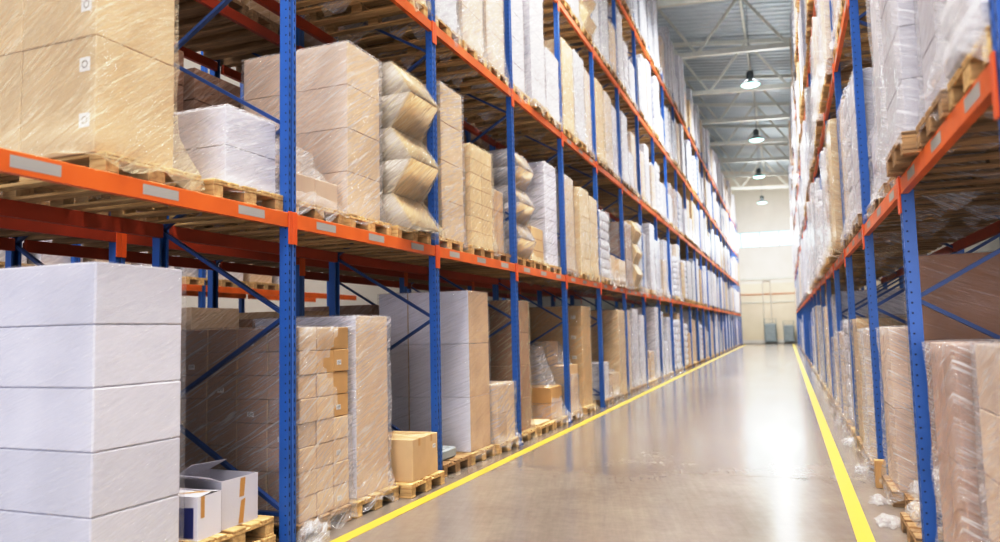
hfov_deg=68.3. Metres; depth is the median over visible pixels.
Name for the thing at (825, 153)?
load
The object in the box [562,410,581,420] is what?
wooden pallet
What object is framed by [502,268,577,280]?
wooden pallet
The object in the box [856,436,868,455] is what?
wooden pallet
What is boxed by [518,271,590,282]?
wooden pallet
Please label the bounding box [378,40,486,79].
wooden pallet
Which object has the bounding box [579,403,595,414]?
wooden pallet
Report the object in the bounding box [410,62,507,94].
wooden pallet
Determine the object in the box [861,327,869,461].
load
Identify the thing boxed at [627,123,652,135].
wooden pallet
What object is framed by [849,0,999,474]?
frame
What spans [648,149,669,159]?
wooden pallet
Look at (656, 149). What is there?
wooden pallet
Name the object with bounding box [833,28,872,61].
wooden pallet
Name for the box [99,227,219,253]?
wooden pallet
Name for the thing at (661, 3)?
roof truss
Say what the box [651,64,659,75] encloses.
wooden pallet
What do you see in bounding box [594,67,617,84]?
wooden pallet
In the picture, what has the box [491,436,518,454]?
wooden pallet
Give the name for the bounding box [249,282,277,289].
wooden pallet
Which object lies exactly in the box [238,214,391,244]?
wooden pallet
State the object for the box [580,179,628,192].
wooden pallet
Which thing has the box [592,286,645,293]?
wooden pallet
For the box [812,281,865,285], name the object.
wooden pallet
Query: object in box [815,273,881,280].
wooden pallet
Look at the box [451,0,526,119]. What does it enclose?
load
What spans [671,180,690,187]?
wooden pallet
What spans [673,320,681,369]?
load
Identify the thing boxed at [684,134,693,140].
wooden pallet
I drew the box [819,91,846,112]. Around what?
wooden pallet
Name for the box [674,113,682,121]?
wooden pallet
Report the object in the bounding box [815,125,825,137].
wooden pallet
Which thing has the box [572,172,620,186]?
wooden pallet
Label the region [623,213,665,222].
wooden pallet
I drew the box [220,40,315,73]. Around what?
wooden pallet
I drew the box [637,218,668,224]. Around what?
wooden pallet
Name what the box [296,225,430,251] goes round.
wooden pallet
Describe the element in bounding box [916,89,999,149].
wooden pallet
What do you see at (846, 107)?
load
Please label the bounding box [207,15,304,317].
frame
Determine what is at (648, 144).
wooden pallet
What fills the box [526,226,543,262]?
stack
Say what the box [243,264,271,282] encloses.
load
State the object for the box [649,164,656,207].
load
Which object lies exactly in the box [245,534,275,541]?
wooden pallet
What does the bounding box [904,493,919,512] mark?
wooden pallet
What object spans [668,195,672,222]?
load
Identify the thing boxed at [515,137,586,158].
wooden pallet
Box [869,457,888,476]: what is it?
wooden pallet
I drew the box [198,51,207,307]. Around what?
frame
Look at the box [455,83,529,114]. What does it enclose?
wooden pallet
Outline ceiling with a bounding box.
[657,0,791,171]
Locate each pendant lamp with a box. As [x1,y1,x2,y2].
[741,5,759,87]
[749,99,763,141]
[753,128,764,177]
[758,168,766,203]
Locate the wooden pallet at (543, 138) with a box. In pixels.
[496,126,574,149]
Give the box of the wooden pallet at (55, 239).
[23,218,189,247]
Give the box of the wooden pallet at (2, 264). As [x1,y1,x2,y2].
[0,261,34,268]
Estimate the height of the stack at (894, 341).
1.677 m
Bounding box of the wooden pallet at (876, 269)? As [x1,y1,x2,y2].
[821,266,900,273]
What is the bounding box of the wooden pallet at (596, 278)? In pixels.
[530,274,599,284]
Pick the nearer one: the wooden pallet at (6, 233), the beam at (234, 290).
the wooden pallet at (6, 233)
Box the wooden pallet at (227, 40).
[174,9,279,59]
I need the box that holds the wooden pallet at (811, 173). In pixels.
[809,171,819,178]
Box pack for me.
[442,446,455,460]
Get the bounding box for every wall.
[175,41,614,312]
[615,171,950,343]
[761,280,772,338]
[951,223,999,253]
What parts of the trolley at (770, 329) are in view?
wire panel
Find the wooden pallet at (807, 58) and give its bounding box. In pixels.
[805,54,811,67]
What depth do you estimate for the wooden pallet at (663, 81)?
27.68 m
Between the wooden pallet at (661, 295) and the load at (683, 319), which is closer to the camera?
the wooden pallet at (661, 295)
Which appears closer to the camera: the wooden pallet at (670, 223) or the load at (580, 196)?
the load at (580, 196)
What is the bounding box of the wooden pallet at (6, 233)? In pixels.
[0,202,107,237]
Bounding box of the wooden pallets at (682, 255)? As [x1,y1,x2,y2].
[678,149,741,359]
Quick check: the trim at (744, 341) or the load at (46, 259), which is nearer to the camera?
the load at (46, 259)
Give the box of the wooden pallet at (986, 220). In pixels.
[852,206,999,234]
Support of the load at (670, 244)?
on the wooden pallet at (673, 297)
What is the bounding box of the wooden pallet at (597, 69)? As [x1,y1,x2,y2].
[583,55,610,73]
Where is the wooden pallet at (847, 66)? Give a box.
[825,52,873,83]
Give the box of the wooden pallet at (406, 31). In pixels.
[338,15,461,62]
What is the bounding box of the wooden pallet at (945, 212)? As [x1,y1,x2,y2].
[867,192,999,222]
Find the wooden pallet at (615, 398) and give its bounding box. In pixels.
[609,394,620,402]
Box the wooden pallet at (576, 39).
[543,26,592,48]
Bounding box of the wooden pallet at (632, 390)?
[630,388,635,394]
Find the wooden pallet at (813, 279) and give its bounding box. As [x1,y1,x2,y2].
[813,279,865,284]
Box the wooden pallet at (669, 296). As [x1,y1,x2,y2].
[632,294,670,299]
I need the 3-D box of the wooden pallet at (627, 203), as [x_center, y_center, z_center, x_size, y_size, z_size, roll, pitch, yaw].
[3.692,-2.077,22.387,1.400,0.144,0.800,-3,-5,21]
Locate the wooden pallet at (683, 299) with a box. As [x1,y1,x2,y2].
[649,298,685,302]
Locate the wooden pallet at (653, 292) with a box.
[611,289,655,296]
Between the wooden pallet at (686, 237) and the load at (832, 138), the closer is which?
the load at (832, 138)
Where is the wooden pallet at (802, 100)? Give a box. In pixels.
[801,97,804,108]
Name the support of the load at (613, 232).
on the wooden pallet at (629, 286)
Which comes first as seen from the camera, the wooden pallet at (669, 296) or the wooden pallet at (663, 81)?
the wooden pallet at (669, 296)
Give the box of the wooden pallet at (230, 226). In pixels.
[169,200,343,235]
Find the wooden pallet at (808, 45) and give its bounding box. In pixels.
[806,44,809,56]
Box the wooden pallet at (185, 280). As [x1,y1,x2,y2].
[182,276,207,285]
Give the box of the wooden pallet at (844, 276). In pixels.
[819,271,889,278]
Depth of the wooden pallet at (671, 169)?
30.14 m
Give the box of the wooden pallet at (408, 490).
[388,470,444,498]
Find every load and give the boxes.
[0,241,26,263]
[27,240,82,265]
[83,243,129,264]
[99,50,183,218]
[130,251,173,268]
[174,255,207,277]
[180,307,238,375]
[183,68,239,226]
[218,262,242,280]
[239,311,328,319]
[239,319,254,328]
[240,103,277,237]
[241,0,279,24]
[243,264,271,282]
[253,315,394,509]
[272,267,279,283]
[304,15,324,46]
[305,305,378,315]
[319,0,429,26]
[340,0,460,68]
[381,0,484,80]
[412,0,509,97]
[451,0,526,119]
[462,118,480,143]
[464,0,546,120]
[481,130,495,149]
[500,48,560,138]
[504,38,574,152]
[507,174,574,279]
[525,49,587,150]
[532,187,592,287]
[534,68,592,165]
[543,0,595,38]
[544,0,580,25]
[549,196,598,284]
[567,0,602,54]
[577,105,618,180]
[580,222,632,292]
[580,259,626,291]
[584,254,615,288]
[586,111,628,187]
[590,309,640,386]
[590,310,626,392]
[591,362,608,399]
[594,78,604,161]
[598,0,608,63]
[598,131,636,203]
[599,210,609,277]
[602,91,612,169]
[602,310,632,387]
[607,6,623,83]
[607,220,642,285]
[608,20,616,74]
[608,372,620,398]
[615,307,660,377]
[622,41,629,94]
[627,60,634,101]
[628,54,646,119]
[628,151,633,188]
[629,0,633,17]
[629,58,643,113]
[630,238,661,297]
[632,0,639,29]
[635,144,649,203]
[635,150,646,197]
[635,223,645,291]
[637,0,647,44]
[637,315,645,384]
[640,244,673,300]
[642,223,655,289]
[643,0,646,45]
[643,234,646,288]
[644,59,652,137]
[645,0,652,57]
[647,351,655,379]
[648,240,668,302]
[648,358,649,380]
[649,163,659,211]
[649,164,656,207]
[650,0,659,68]
[651,76,660,139]
[651,84,659,135]
[654,240,661,294]
[658,26,672,97]
[658,32,668,99]
[658,36,666,93]
[658,181,663,214]
[659,107,668,151]
[659,183,672,231]
[660,116,663,144]
[660,259,666,293]
[661,312,665,374]
[662,184,669,221]
[662,313,681,367]
[663,311,692,349]
[663,317,672,372]
[664,341,668,373]
[665,108,671,156]
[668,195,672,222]
[670,41,675,101]
[670,116,677,164]
[670,120,678,163]
[670,328,676,369]
[671,244,680,296]
[672,189,678,227]
[672,257,679,295]
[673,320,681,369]
[674,55,682,116]
[675,76,678,110]
[676,122,680,169]
[677,191,680,230]
[678,123,684,174]
[679,57,685,122]
[679,196,682,232]
[680,258,699,301]
[680,260,686,298]
[680,262,685,297]
[680,319,684,360]
[682,198,689,237]
[682,208,687,235]
[684,139,691,184]
[684,143,689,181]
[684,324,688,365]
[685,93,686,124]
[685,260,690,299]
[686,88,693,137]
[686,100,691,133]
[687,333,691,364]
[688,200,694,242]
[689,218,692,240]
[689,260,695,300]
[689,262,692,299]
[691,105,741,356]
[691,263,694,300]
[692,156,697,192]
[692,319,694,362]
[693,203,697,244]
[693,320,696,361]
[695,321,700,360]
[697,210,699,246]
[699,269,702,302]
[700,325,703,359]
[788,12,813,363]
[791,0,795,57]
[794,0,796,33]
[795,81,799,134]
[796,62,799,118]
[797,64,800,111]
[798,13,802,82]
[798,25,801,88]
[798,43,801,96]
[799,0,805,73]
[800,144,804,201]
[801,137,805,205]
[802,121,807,184]
[803,0,806,47]
[805,87,813,168]
[805,140,809,180]
[805,230,809,288]
[807,201,854,287]
[807,223,862,287]
[808,183,853,279]
[808,238,810,283]
[810,36,816,138]
[810,95,814,154]
[810,210,862,281]
[811,17,835,119]
[811,48,816,133]
[811,326,815,369]
[813,308,816,370]
[814,0,824,90]
[815,21,826,101]
[815,190,822,265]
[815,306,820,375]
[816,178,892,275]
[817,204,896,271]
[818,0,872,74]
[818,304,826,382]
[820,147,829,253]
[820,151,893,268]
[821,307,825,382]
[822,166,876,257]
[824,306,832,396]
[826,119,881,251]
[831,0,868,57]
[831,337,841,408]
[832,296,837,362]
[834,0,867,24]
[836,289,906,415]
[836,330,849,424]
[837,99,958,243]
[840,320,854,425]
[841,87,976,238]
[849,315,906,439]
[852,318,907,443]
[859,328,888,473]
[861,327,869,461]
[934,0,989,79]
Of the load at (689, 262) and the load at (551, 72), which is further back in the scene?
the load at (689, 262)
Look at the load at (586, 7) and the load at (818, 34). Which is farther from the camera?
the load at (586, 7)
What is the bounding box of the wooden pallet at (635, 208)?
[606,202,650,212]
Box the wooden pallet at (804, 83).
[802,78,812,89]
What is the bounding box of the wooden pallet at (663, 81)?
[658,81,666,90]
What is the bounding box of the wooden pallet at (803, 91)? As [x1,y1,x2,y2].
[802,88,805,98]
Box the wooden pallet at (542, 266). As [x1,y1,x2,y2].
[463,260,548,275]
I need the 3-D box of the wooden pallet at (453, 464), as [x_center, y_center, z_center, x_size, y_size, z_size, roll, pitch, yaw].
[-1.167,2.436,9.340,1.400,0.144,0.800,-3,-5,21]
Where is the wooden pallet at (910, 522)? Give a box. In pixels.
[900,512,943,541]
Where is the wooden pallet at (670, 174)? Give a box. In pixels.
[659,170,681,177]
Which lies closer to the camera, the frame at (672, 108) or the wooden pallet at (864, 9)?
the wooden pallet at (864, 9)
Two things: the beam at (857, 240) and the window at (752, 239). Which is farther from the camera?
the window at (752, 239)
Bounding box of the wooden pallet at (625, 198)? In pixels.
[598,192,639,202]
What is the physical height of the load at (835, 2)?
1.948 m
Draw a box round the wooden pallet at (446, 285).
[440,284,463,286]
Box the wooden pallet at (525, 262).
[443,256,532,272]
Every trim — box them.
[660,301,795,305]
[739,276,793,280]
[740,289,878,295]
[742,339,797,342]
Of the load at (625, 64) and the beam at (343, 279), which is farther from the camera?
the load at (625, 64)
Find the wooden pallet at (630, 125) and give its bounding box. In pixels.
[627,117,647,128]
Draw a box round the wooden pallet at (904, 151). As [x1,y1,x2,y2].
[886,130,999,176]
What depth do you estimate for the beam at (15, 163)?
4.64 m
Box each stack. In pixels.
[0,0,203,199]
[0,262,181,541]
[165,105,279,192]
[179,325,351,531]
[198,148,339,228]
[242,41,382,235]
[368,82,465,253]
[378,61,444,240]
[379,290,490,451]
[462,142,493,249]
[485,149,534,261]
[487,300,530,430]
[488,381,515,443]
[491,188,506,252]
[524,161,558,265]
[524,305,592,406]
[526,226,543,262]
[529,342,578,412]
[530,353,561,419]
[531,419,549,425]
[847,67,984,225]
[867,0,998,215]
[869,127,996,220]
[875,0,976,171]
[875,326,918,491]
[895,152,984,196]
[916,0,990,134]
[918,252,999,514]
[924,340,999,541]
[974,342,999,541]
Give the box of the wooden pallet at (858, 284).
[812,284,864,287]
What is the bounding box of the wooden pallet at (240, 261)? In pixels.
[222,246,325,265]
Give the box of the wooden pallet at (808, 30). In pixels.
[806,25,810,43]
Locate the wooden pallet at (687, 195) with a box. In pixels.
[680,191,696,197]
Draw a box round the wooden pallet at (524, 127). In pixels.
[477,113,561,138]
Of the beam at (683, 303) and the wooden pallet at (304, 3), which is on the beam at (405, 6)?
the wooden pallet at (304, 3)
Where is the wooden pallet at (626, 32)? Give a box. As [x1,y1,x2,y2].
[622,24,640,40]
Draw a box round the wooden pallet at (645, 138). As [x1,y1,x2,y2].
[634,131,658,142]
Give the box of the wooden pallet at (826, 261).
[824,257,903,267]
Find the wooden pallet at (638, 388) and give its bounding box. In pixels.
[632,385,641,392]
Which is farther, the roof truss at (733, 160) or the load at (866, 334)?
the roof truss at (733, 160)
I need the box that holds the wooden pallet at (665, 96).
[659,87,670,98]
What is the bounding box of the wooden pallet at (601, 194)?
[588,185,635,197]
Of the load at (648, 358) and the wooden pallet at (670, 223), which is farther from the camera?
the wooden pallet at (670, 223)
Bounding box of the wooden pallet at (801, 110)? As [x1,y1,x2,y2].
[800,106,803,116]
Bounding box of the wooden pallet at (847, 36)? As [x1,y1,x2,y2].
[836,2,871,40]
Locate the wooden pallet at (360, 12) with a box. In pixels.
[296,0,427,36]
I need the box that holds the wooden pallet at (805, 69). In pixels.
[803,65,812,80]
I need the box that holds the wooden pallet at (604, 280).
[545,277,610,286]
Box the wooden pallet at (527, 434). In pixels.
[522,428,536,441]
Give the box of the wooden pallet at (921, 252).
[830,248,933,259]
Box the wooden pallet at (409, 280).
[390,279,428,282]
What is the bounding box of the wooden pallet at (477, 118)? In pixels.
[461,98,548,127]
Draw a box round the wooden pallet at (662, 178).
[658,172,685,181]
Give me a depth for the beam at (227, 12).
8.62 m
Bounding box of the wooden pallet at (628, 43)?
[623,34,645,50]
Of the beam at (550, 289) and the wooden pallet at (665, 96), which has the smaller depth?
the beam at (550, 289)
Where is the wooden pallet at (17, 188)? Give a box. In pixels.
[0,151,200,209]
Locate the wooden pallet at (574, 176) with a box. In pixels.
[564,165,613,180]
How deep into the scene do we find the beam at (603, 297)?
23.30 m
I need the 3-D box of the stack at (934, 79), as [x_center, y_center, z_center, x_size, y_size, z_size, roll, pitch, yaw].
[3.085,-1.879,4.070,1.447,2.398,0.828,-3,-5,21]
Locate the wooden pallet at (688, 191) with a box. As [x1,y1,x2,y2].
[678,189,694,194]
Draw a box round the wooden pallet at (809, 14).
[806,5,817,27]
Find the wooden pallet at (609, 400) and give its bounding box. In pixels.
[592,397,612,406]
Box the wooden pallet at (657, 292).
[617,291,659,297]
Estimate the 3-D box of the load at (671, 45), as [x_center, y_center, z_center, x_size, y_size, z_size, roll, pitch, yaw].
[6.573,-8.090,30.565,1.250,2.541,0.720,-3,-5,21]
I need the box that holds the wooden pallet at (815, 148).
[814,143,825,156]
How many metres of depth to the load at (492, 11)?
10.98 m
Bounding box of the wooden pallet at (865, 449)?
[862,445,870,467]
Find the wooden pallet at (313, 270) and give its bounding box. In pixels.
[305,269,354,273]
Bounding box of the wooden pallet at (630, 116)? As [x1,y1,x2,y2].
[623,108,643,121]
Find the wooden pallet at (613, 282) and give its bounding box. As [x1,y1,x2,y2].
[554,279,618,288]
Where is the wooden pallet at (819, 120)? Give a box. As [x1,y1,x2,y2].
[816,107,835,126]
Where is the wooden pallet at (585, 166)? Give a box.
[547,157,606,173]
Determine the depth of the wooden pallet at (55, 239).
7.61 m
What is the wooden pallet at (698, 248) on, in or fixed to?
on the beam
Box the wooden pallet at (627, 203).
[598,196,646,208]
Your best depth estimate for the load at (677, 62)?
31.70 m
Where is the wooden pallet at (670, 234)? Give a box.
[657,230,681,236]
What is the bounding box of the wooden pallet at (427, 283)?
[415,282,447,284]
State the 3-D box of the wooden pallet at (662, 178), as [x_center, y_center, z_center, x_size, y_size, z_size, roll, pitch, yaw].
[7.263,-4.050,31.878,1.400,0.144,0.800,-3,-5,21]
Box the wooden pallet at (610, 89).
[601,80,626,95]
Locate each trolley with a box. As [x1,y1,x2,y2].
[764,318,776,343]
[783,321,794,342]
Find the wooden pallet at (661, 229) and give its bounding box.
[653,225,674,231]
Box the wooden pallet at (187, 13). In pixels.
[174,0,248,34]
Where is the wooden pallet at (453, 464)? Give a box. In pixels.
[442,454,470,476]
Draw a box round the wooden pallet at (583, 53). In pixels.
[571,43,601,62]
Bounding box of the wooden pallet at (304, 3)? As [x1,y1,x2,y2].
[296,0,332,7]
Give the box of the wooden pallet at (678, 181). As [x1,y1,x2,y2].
[660,179,686,184]
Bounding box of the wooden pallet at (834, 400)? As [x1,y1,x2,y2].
[833,399,837,409]
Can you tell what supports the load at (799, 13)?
on the wooden pallet at (804, 83)
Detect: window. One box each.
[737,233,740,247]
[740,232,759,247]
[759,231,778,246]
[779,230,792,245]
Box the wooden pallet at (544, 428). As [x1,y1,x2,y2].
[531,421,554,435]
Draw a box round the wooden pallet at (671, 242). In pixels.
[666,238,690,243]
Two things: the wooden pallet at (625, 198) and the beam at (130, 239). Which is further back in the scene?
the wooden pallet at (625, 198)
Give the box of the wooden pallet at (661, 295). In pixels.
[627,292,663,298]
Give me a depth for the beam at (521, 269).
12.33 m
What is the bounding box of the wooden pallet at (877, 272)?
[820,269,894,276]
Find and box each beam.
[0,148,292,244]
[0,198,162,237]
[0,216,121,257]
[0,237,14,250]
[23,240,215,269]
[121,233,302,275]
[169,226,337,261]
[174,42,217,70]
[182,284,201,291]
[182,291,245,298]
[194,0,302,50]
[206,285,278,295]
[219,262,328,280]
[221,65,243,83]
[248,294,315,301]
[253,0,336,44]
[293,212,437,267]
[303,258,405,285]
[304,292,355,299]
[339,253,428,274]
[340,275,410,288]
[390,0,434,43]
[406,272,472,290]
[412,283,465,291]
[434,22,512,105]
[438,245,516,280]
[439,269,498,284]
[462,119,495,146]
[467,289,506,297]
[473,282,519,297]
[495,142,529,162]
[499,279,541,290]
[507,294,536,300]
[513,90,562,145]
[517,263,566,288]
[520,288,554,300]
[542,286,574,294]
[553,0,558,10]
[555,293,581,303]
[559,0,592,57]
[563,134,596,172]
[567,275,600,294]
[574,291,596,298]
[593,48,618,93]
[597,162,622,193]
[598,206,615,219]
[601,283,625,295]
[601,295,618,301]
[616,0,634,35]
[619,86,637,115]
[619,298,634,303]
[622,184,641,208]
[626,288,644,298]
[635,30,650,65]
[635,301,647,305]
[638,113,653,141]
[642,202,656,220]
[645,293,659,301]
[651,61,663,89]
[654,136,665,154]
[657,215,668,227]
[660,297,672,305]
[663,84,673,107]
[666,153,676,173]
[669,225,679,239]
[672,299,682,307]
[674,106,682,125]
[677,169,684,181]
[679,233,687,242]
[682,302,690,308]
[685,181,692,194]
[690,138,696,151]
[805,73,808,108]
[807,38,810,73]
[811,0,816,39]
[813,153,818,176]
[818,115,824,159]
[820,276,825,291]
[824,66,834,128]
[825,264,832,281]
[832,0,848,82]
[833,249,844,278]
[844,225,863,266]
[862,179,899,248]
[881,271,896,282]
[897,51,999,213]
[897,267,903,275]
[930,244,952,254]
[953,220,999,251]
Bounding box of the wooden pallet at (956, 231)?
[849,217,985,241]
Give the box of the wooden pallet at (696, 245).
[680,244,697,248]
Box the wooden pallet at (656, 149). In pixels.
[648,144,664,152]
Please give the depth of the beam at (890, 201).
6.56 m
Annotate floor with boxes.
[274,343,907,541]
[504,464,826,479]
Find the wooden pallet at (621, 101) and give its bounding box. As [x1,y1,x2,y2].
[609,93,630,104]
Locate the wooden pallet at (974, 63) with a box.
[947,26,992,111]
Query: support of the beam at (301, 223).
attached to the frame at (286, 506)
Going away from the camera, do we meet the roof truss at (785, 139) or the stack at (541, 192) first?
the stack at (541, 192)
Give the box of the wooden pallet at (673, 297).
[636,295,675,300]
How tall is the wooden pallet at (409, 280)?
0.144 m
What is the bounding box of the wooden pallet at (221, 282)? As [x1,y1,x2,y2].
[218,279,248,287]
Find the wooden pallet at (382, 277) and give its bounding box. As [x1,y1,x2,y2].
[363,276,398,279]
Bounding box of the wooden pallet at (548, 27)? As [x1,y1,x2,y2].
[542,10,581,37]
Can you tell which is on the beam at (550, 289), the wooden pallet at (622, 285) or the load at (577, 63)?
the wooden pallet at (622, 285)
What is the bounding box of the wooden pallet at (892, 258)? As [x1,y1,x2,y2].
[829,254,926,263]
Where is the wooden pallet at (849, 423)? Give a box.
[846,420,854,434]
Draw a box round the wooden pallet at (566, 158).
[526,148,594,165]
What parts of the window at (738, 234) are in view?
pane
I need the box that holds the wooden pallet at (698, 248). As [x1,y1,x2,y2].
[680,246,699,250]
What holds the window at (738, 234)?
in the wall at (773, 215)
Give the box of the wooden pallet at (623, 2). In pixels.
[607,0,629,15]
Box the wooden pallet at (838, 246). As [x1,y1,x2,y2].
[832,235,942,254]
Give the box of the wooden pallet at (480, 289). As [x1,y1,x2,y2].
[466,281,526,290]
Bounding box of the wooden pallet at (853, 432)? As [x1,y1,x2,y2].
[850,427,855,441]
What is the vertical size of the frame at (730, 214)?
11.150 m
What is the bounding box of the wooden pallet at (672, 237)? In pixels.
[658,233,683,238]
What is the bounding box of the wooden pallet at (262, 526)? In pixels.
[179,515,273,541]
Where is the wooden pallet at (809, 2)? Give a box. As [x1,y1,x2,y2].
[807,0,817,11]
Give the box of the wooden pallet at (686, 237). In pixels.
[661,235,688,240]
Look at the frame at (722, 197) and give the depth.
52.29 m
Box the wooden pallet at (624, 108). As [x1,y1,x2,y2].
[612,99,637,112]
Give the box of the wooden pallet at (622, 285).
[568,281,625,290]
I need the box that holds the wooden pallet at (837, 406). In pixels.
[836,403,841,414]
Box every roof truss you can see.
[656,0,721,8]
[656,0,789,58]
[672,37,791,96]
[684,74,791,124]
[693,102,789,145]
[702,125,788,163]
[712,143,788,177]
[718,158,788,189]
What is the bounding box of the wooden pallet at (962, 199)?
[873,177,999,210]
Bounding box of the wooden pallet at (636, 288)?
[586,285,638,292]
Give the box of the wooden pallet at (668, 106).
[659,101,677,110]
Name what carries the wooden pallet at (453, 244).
on the beam at (350, 259)
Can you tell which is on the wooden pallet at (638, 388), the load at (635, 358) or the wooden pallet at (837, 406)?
the load at (635, 358)
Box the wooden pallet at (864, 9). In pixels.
[841,0,869,14]
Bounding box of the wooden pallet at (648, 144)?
[635,138,661,147]
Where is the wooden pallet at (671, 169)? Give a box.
[658,165,679,173]
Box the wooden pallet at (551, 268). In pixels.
[486,264,561,277]
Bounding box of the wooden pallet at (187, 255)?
[169,238,277,259]
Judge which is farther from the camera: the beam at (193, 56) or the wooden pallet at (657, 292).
the wooden pallet at (657, 292)
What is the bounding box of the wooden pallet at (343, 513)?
[274,504,350,541]
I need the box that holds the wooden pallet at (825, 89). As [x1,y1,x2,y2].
[822,74,852,99]
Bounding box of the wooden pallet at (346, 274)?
[340,272,382,276]
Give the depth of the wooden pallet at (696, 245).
34.92 m
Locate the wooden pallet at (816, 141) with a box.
[814,137,825,146]
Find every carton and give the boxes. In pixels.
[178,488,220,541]
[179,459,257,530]
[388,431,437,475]
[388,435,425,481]
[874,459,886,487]
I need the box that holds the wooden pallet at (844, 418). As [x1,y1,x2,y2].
[842,414,849,427]
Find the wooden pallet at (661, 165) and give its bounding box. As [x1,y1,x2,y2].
[656,159,676,167]
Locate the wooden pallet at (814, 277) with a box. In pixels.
[814,277,876,282]
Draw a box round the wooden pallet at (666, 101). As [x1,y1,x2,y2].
[659,97,672,103]
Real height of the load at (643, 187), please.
1.726 m
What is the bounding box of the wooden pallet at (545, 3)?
[542,0,570,19]
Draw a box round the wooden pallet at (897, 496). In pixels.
[882,475,918,507]
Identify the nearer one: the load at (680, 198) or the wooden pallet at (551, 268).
the wooden pallet at (551, 268)
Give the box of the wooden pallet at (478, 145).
[471,139,485,151]
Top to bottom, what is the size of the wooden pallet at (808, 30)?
0.144 m
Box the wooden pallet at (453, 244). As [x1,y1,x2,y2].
[340,236,462,258]
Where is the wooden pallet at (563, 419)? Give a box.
[550,415,567,428]
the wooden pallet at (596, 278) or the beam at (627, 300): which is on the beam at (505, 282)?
the wooden pallet at (596, 278)
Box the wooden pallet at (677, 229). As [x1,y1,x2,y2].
[657,227,678,233]
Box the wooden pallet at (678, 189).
[671,185,692,190]
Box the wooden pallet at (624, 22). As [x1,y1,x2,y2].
[621,14,633,27]
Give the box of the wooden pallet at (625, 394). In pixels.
[620,391,627,399]
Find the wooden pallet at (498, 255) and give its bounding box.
[416,251,510,268]
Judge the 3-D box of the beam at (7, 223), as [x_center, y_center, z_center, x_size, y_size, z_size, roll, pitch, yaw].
[-4.026,-0.352,5.555,0.062,0.274,2.746,-3,-5,21]
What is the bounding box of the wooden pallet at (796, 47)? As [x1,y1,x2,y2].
[795,44,798,55]
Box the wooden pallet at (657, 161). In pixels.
[649,156,671,163]
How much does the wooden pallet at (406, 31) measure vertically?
0.144 m
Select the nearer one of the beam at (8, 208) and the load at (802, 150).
the beam at (8, 208)
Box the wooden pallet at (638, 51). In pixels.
[627,46,649,57]
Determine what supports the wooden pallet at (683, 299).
on the beam at (683, 303)
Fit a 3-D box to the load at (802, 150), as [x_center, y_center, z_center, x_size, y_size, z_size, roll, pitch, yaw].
[10.529,-3.148,23.882,1.478,2.442,0.809,-3,-5,21]
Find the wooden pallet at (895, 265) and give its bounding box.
[822,261,903,270]
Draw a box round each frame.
[5,211,124,267]
[71,244,80,262]
[152,0,295,541]
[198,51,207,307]
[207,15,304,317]
[239,83,244,312]
[327,278,406,305]
[329,0,442,470]
[407,118,471,292]
[428,0,523,445]
[489,0,572,422]
[502,296,554,306]
[537,13,605,407]
[570,0,630,395]
[595,13,648,387]
[612,45,663,380]
[631,71,675,375]
[645,93,685,370]
[656,182,693,366]
[665,127,700,363]
[674,141,706,360]
[680,152,711,358]
[687,163,715,356]
[693,172,719,354]
[698,184,723,352]
[706,197,729,350]
[710,200,731,347]
[714,209,734,347]
[718,195,726,351]
[719,215,738,345]
[730,214,736,346]
[734,223,740,345]
[736,224,742,344]
[794,157,805,356]
[794,226,801,350]
[797,191,807,359]
[798,187,809,361]
[799,176,810,364]
[800,155,813,368]
[806,118,866,385]
[806,220,814,373]
[808,68,887,393]
[812,35,904,405]
[813,286,863,378]
[818,18,904,421]
[829,0,963,445]
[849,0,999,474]
[899,176,999,541]
[988,0,999,138]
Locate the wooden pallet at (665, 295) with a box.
[629,293,667,299]
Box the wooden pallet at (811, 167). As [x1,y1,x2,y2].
[809,160,818,171]
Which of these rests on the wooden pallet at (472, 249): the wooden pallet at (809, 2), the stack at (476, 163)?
the stack at (476, 163)
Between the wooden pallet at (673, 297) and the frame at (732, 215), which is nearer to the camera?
the wooden pallet at (673, 297)
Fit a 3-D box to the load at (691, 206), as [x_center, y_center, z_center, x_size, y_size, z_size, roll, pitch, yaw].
[8.360,-2.237,34.284,1.250,1.907,0.720,-3,-5,21]
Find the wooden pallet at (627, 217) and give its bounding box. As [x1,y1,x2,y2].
[615,210,660,219]
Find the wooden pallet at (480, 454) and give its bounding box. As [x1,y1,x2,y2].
[456,444,495,464]
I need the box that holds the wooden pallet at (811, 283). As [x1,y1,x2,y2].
[810,283,861,288]
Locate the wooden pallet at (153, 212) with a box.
[75,178,282,223]
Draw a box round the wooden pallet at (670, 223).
[653,221,672,228]
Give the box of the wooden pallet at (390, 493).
[348,485,398,518]
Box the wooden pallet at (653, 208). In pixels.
[611,205,656,215]
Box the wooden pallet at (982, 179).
[887,160,999,195]
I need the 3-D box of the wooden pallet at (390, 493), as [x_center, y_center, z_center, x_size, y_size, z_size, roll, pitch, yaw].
[-1.842,2.300,7.494,1.400,0.144,0.800,-3,-5,21]
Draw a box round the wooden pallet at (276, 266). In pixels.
[265,254,350,269]
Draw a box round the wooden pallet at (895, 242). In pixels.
[844,230,967,247]
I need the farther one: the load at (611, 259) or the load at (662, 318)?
the load at (662, 318)
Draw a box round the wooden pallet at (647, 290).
[602,289,649,295]
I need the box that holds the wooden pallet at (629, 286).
[577,283,633,291]
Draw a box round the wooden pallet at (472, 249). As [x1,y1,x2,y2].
[380,245,493,264]
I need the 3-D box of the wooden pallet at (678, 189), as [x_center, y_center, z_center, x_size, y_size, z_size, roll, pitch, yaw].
[8.243,-3.863,34.436,1.400,0.144,0.800,-3,-5,21]

